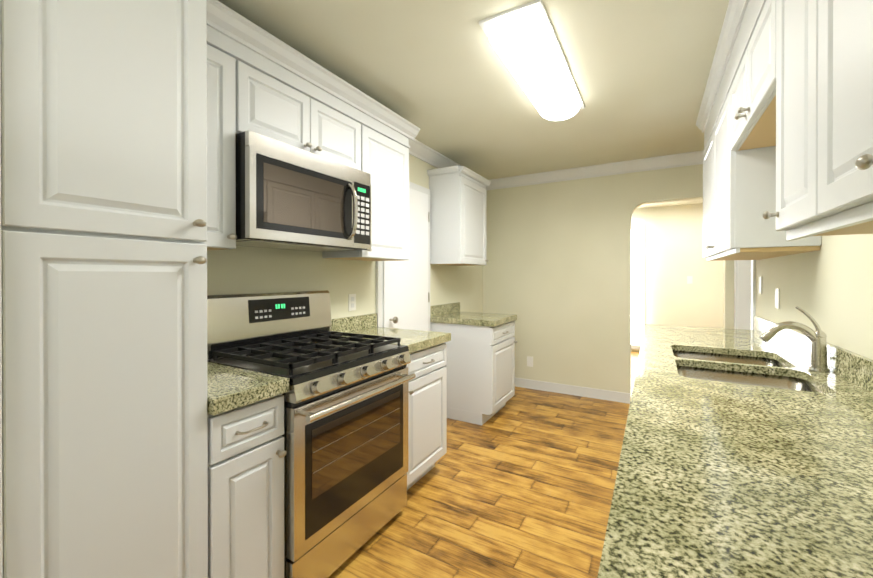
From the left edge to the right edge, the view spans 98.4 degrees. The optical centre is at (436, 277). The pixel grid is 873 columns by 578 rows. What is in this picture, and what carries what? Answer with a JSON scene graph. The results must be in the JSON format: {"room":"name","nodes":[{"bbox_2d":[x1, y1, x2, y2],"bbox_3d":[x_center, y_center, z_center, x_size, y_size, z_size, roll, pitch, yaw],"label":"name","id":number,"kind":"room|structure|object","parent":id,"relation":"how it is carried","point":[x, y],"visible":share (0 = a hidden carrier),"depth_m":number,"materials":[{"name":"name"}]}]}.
{"room":"kitchen","nodes":[
{"label":"kitchen","id":0,"kind":"room"},
{"bbox_2d":[207,154,482,318],"bbox_3d":[-0.935,0.060,2.135,0.120,2.440,6.050,0,0,30],"label":"wall","id":1,"kind":"structure","parent":0,"point":[241,270],"depth_m":2.44,"materials":[{"name":"paint"}]},
{"bbox_2d":[205,44,240,250],"bbox_3d":[-1.033,-0.514,1.512,0.329,0.788,0.276,0,0,30],"label":"upper cabinet","id":2,"kind":"object","parent":1,"relation":"attached to","point":[223,70],"depth_m":1.50,"materials":[{"name":"white wood"}]},
{"bbox_2d":[241,62,364,171],"bbox_3d":[-0.772,-0.758,1.963,0.329,0.303,0.760,0,0,30],"label":"upper cabinet","id":3,"kind":"object","parent":1,"relation":"attached to","point":[242,97],"depth_m":1.81,"materials":[{"name":"white wood"}]},
{"bbox_2d":[236,130,370,251],"bbox_3d":[-0.713,-0.377,1.931,0.463,0.440,0.754,0,0,30],"label":"microwave","id":4,"kind":"object","parent":3,"relation":"attached to","point":[289,197],"visible":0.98,"depth_m":1.73,"materials":[{"name":"silver metal"}]},
{"bbox_2d":[207,0,486,188],"bbox_3d":[-0.173,-1.037,2.650,0.682,0.249,3.970,0,0,30],"label":"crown molding","id":5,"kind":"structure","parent":3,"relation":"attached to","point":[234,34],"depth_m":1.83,"materials":[{"name":"white wood"}]},
{"bbox_2d":[348,294,355,310],"bbox_3d":[-0.584,0.171,2.615,0.008,0.115,0.070,0,0,30],"label":"electrical outlet","id":6,"kind":"object","parent":1,"relation":"attached to","point":[351,302],"visible":1,"depth_m":2.60,"materials":[{"name":"white plastic"}]},
{"bbox_2d":[322,126,408,260],"bbox_3d":[-0.456,-0.517,2.511,0.329,0.788,0.496,0,0,30],"label":"upper cabinet","id":7,"kind":"object","parent":1,"relation":"attached to","point":[386,160],"depth_m":2.42,"materials":[{"name":"white wood"}]},
{"bbox_2d":[376,182,429,330],"bbox_3d":[-0.220,0.231,3.140,0.110,2.090,0.765,0,0,30],"label":"door","id":8,"kind":"structure","parent":1,"relation":"in","point":[402,294],"depth_m":3.19,"materials":[{"name":"white wood"}]},
{"bbox_2d":[427,165,490,265],"bbox_3d":[0.239,-0.558,3.678,0.363,0.865,0.680,0,0,30],"label":"upper cabinet","id":9,"kind":"object","parent":1,"relation":"attached to","point":[458,215],"visible":1,"depth_m":3.46,"materials":[{"name":"white wood"}]},
{"bbox_2d":[218,0,728,179],"bbox_3d":[0.178,-1.198,1.488,2.650,0.080,6.050,0,0,30],"label":"ceiling","id":10,"kind":"structure","parent":0,"point":[438,73],"depth_m":2.10,"materials":[{"name":"paint"}]},
{"bbox_2d":[479,0,584,120],"bbox_3d":[0.599,-1.114,2.128,0.280,0.092,1.150,0,0,30],"label":"ceiling light","id":11,"kind":"object","parent":10,"relation":"attached to","point":[524,41],"visible":1,"depth_m":1.85,"materials":[{"name":"white plastic"}]},
{"bbox_2d":[328,351,639,577],"bbox_3d":[1.179,1.303,2.680,5.400,0.050,9.300,0,0,30],"label":"floor","id":12,"kind":"structure","parent":0,"point":[520,483],"depth_m":2.16,"materials":[{"name":"brown wood"}]},
{"bbox_2d":[0,0,207,577],"bbox_3d":[-1.065,0.179,1.124,0.663,2.210,0.428,0,0,30],"label":"pantry","id":13,"kind":"object","parent":12,"relation":"on","point":[104,271],"visible":1,"depth_m":0.94,"materials":[{"name":"white wood"}]},
{"bbox_2d":[207,394,286,577],"bbox_3d":[-0.888,0.854,1.433,0.663,0.858,0.276,0,0,30],"label":"base cabinet","id":14,"kind":"object","parent":12,"relation":"on","point":[247,452],"visible":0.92,"depth_m":1.27,"materials":[{"name":"white wood"}]},
{"bbox_2d":[207,362,288,414],"bbox_3d":[-0.894,0.347,1.436,0.648,0.150,0.278,0,0,30],"label":"countertop","id":15,"kind":"structure","parent":14,"relation":"on","point":[229,388],"depth_m":1.31,"materials":[{"name":"stone"}]},
{"bbox_2d":[207,290,415,577],"bbox_3d":[-0.592,0.681,1.865,0.707,1.200,0.756,0,0,30],"label":"range","id":16,"kind":"object","parent":12,"relation":"on","point":[345,435],"visible":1,"depth_m":1.69,"materials":[{"name":"silver metal"}]},
{"bbox_2d":[406,343,446,489],"bbox_3d":[-0.311,0.850,2.433,0.663,0.858,0.496,0,0,30],"label":"base cabinet","id":17,"kind":"object","parent":12,"relation":"on","point":[427,417],"visible":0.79,"depth_m":2.28,"materials":[{"name":"white wood"}]},
{"bbox_2d":[331,313,450,353],"bbox_3d":[-0.312,0.344,2.443,0.648,0.150,0.520,0,0,30],"label":"countertop","id":18,"kind":"structure","parent":17,"relation":"on","point":[412,340],"depth_m":2.48,"materials":[{"name":"stone"}]},
{"bbox_2d":[430,321,516,424],"bbox_3d":[0.369,0.846,3.608,0.663,0.858,0.600,0,0,30],"label":"base cabinet","id":19,"kind":"object","parent":12,"relation":"on","point":[480,365],"visible":0.88,"depth_m":3.33,"materials":[{"name":"white wood"}]},
{"bbox_2d":[430,302,516,326],"bbox_3d":[0.362,0.340,3.610,0.648,0.150,0.624,0,0,30],"label":"countertop","id":20,"kind":"structure","parent":19,"relation":"on","point":[450,313],"depth_m":3.51,"materials":[{"name":"stone"}]},
{"bbox_3d":[0.706,0.856,0.666,0.701,0.858,4.938,0,0,30],"label":"base cabinet","id":21,"kind":"object","parent":12,"relation":"on","visible":0},
{"bbox_2d":[597,316,872,577],"bbox_3d":[0.713,0.350,0.666,0.691,0.150,4.948,0,0,30],"label":"countertop","id":22,"kind":"structure","parent":21,"relation":"on","point":[716,479],"depth_m":0.74,"materials":[{"name":"stone"}]},
{"bbox_2d":[673,350,823,392],"bbox_3d":[1.293,0.503,1.641,0.467,0.200,0.812,0,0,30],"label":"sink","id":23,"kind":"object","parent":22,"relation":"in","point":[773,381],"visible":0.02,"depth_m":1.66,"materials":[{"name":"silver metal"}]},
{"bbox_2d":[759,306,829,371],"bbox_3d":[1.469,0.244,1.550,0.216,0.254,0.062,0,0,30],"label":"faucet","id":24,"kind":"object","parent":22,"relation":"on","point":[817,337],"visible":0.98,"depth_m":1.51,"materials":[{"name":"silver metal"}]},
{"bbox_2d":[483,164,733,400],"bbox_3d":[1.661,0.053,4.060,2.450,2.440,0.120,0,0,30],"label":"wall","id":25,"kind":"structure","parent":0,"point":[557,273],"depth_m":4.09,"materials":[{"name":"paint"}]},
{"bbox_2d":[527,356,532,366],"bbox_3d":[1.075,0.965,4.329,0.070,0.115,0.006,0,0,30],"label":"electrical outlet","id":26,"kind":"object","parent":25,"relation":"attached to","point":[529,361],"visible":1,"depth_m":4.33,"materials":[{"name":"white plastic"}]},
{"bbox_2d":[515,377,629,403],"bbox_3d":[1.262,1.222,4.214,1.610,0.100,0.020,0,0,30],"label":"baseboard","id":27,"kind":"structure","parent":25,"relation":"attached to","point":[615,396],"depth_m":4.06,"materials":[{"name":"white wood"}]},
{"bbox_2d":[487,150,702,189],"bbox_3d":[1.611,-1.114,3.969,2.450,0.105,0.080,0,0,30],"label":"crown molding","id":28,"kind":"structure","parent":25,"relation":"attached to","point":[689,158],"depth_m":3.90,"materials":[{"name":"white wood"}]},
{"bbox_2d":[631,199,722,351],"bbox_3d":[2.642,0.009,5.208,5.200,2.520,3.050,0,0,30],"label":"wall","id":29,"kind":"structure","parent":0,"point":[674,258],"depth_m":6.10,"materials":[{"name":"paint"}]},
{"bbox_2d":[631,225,644,348],"bbox_3d":[3.122,0.164,6.559,0.880,2.100,0.029,0,0,30],"label":"window","id":30,"kind":"structure","parent":29,"relation":"in","point":[637,277],"depth_m":6.39,"materials":[{"name":"white"}]},
{"bbox_2d":[687,276,692,283],"bbox_3d":[4.058,0.036,6.030,0.070,0.120,0.007,0,0,30],"label":"switch","id":31,"kind":"object","parent":29,"relation":"attached to","point":[689,279],"visible":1,"depth_m":6.03,"materials":[{"name":"white plastic"}]},
{"bbox_2d":[756,234,872,359],"bbox_3d":[1.290,0.065,0.850,0.120,2.440,6.050,0,0,30],"label":"wall","id":32,"kind":"structure","parent":0,"point":[828,286],"depth_m":1.56,"materials":[{"name":"paint"}]},
{"bbox_2d":[734,260,755,329],"bbox_3d":[2.522,0.222,2.997,0.135,2.110,0.740,0,0,30],"label":"door frame","id":33,"kind":"structure","parent":32,"relation":"attached to","point":[744,292],"depth_m":3.25,"materials":[{"name":"white wood"}]},
{"bbox_2d":[727,0,766,155],"bbox_3d":[1.341,-0.752,1.378,0.318,0.310,0.776,0,0,30],"label":"upper cabinet","id":34,"kind":"object","parent":32,"relation":"attached to","point":[747,95],"depth_m":1.47,"materials":[{"name":"white wood"}]},
{"bbox_2d":[696,0,765,154],"bbox_3d":[0.869,-1.030,0.599,0.362,0.249,5.000,0,0,30],"label":"crown molding","id":35,"kind":"structure","parent":34,"relation":"attached to","point":[741,18],"depth_m":1.81,"materials":[{"name":"white wood"}]},
{"bbox_2d":[759,277,761,293],"bbox_3d":[2.211,0.051,2.570,0.006,0.115,0.070,0,0,30],"label":"electrical outlet","id":36,"kind":"object","parent":32,"relation":"attached to","point":[760,278],"depth_m":2.56,"materials":[{"name":"white plastic"}]},
{"bbox_2d":[703,98,820,259],"bbox_3d":[1.824,-0.526,2.214,0.318,0.768,1.150,0,0,30],"label":"upper cabinet","id":37,"kind":"object","parent":32,"relation":"attached to","point":[734,187],"depth_m":1.79,"materials":[{"name":"white wood"}]},
{"bbox_2d":[775,288,779,308],"bbox_3d":[2.006,0.122,2.215,0.006,0.115,0.070,0,0,30],"label":"electrical outlet","id":38,"kind":"object","parent":32,"relation":"attached to","point":[777,298],"depth_m":2.20,"materials":[{"name":"white plastic"}]},
{"bbox_2d":[767,0,872,235],"bbox_3d":[1.064,-0.522,0.898,0.318,0.768,0.330,0,0,30],"label":"upper cabinet","id":39,"kind":"object","parent":32,"relation":"attached to","point":[788,162],"depth_m":1.02,"materials":[{"name":"white wood"}]},
{"bbox_2d":[803,0,872,223],"bbox_3d":[0.816,-0.520,0.469,0.318,0.768,0.660,0,0,30],"label":"upper cabinet","id":40,"kind":"object","parent":32,"relation":"attached to","point":[838,162],"depth_m":0.74,"materials":[{"name":"white wood"}]},
{"bbox_3d":[-1.625,0.067,0.177,0.645,2.440,1.768,0,0,30],"label":"wall","id":41,"kind":"structure","parent":0,"visible":0},
{"bbox_2d":[0,47,2,577],"bbox_3d":[-0.904,0.065,0.776,0.004,2.440,0.010,0,0,30],"label":"trim","id":42,"kind":"structure","parent":41,"relation":"attached to","point":[1,549],"depth_m":0.78,"materials":[{"name":"white wood"}]}
]}

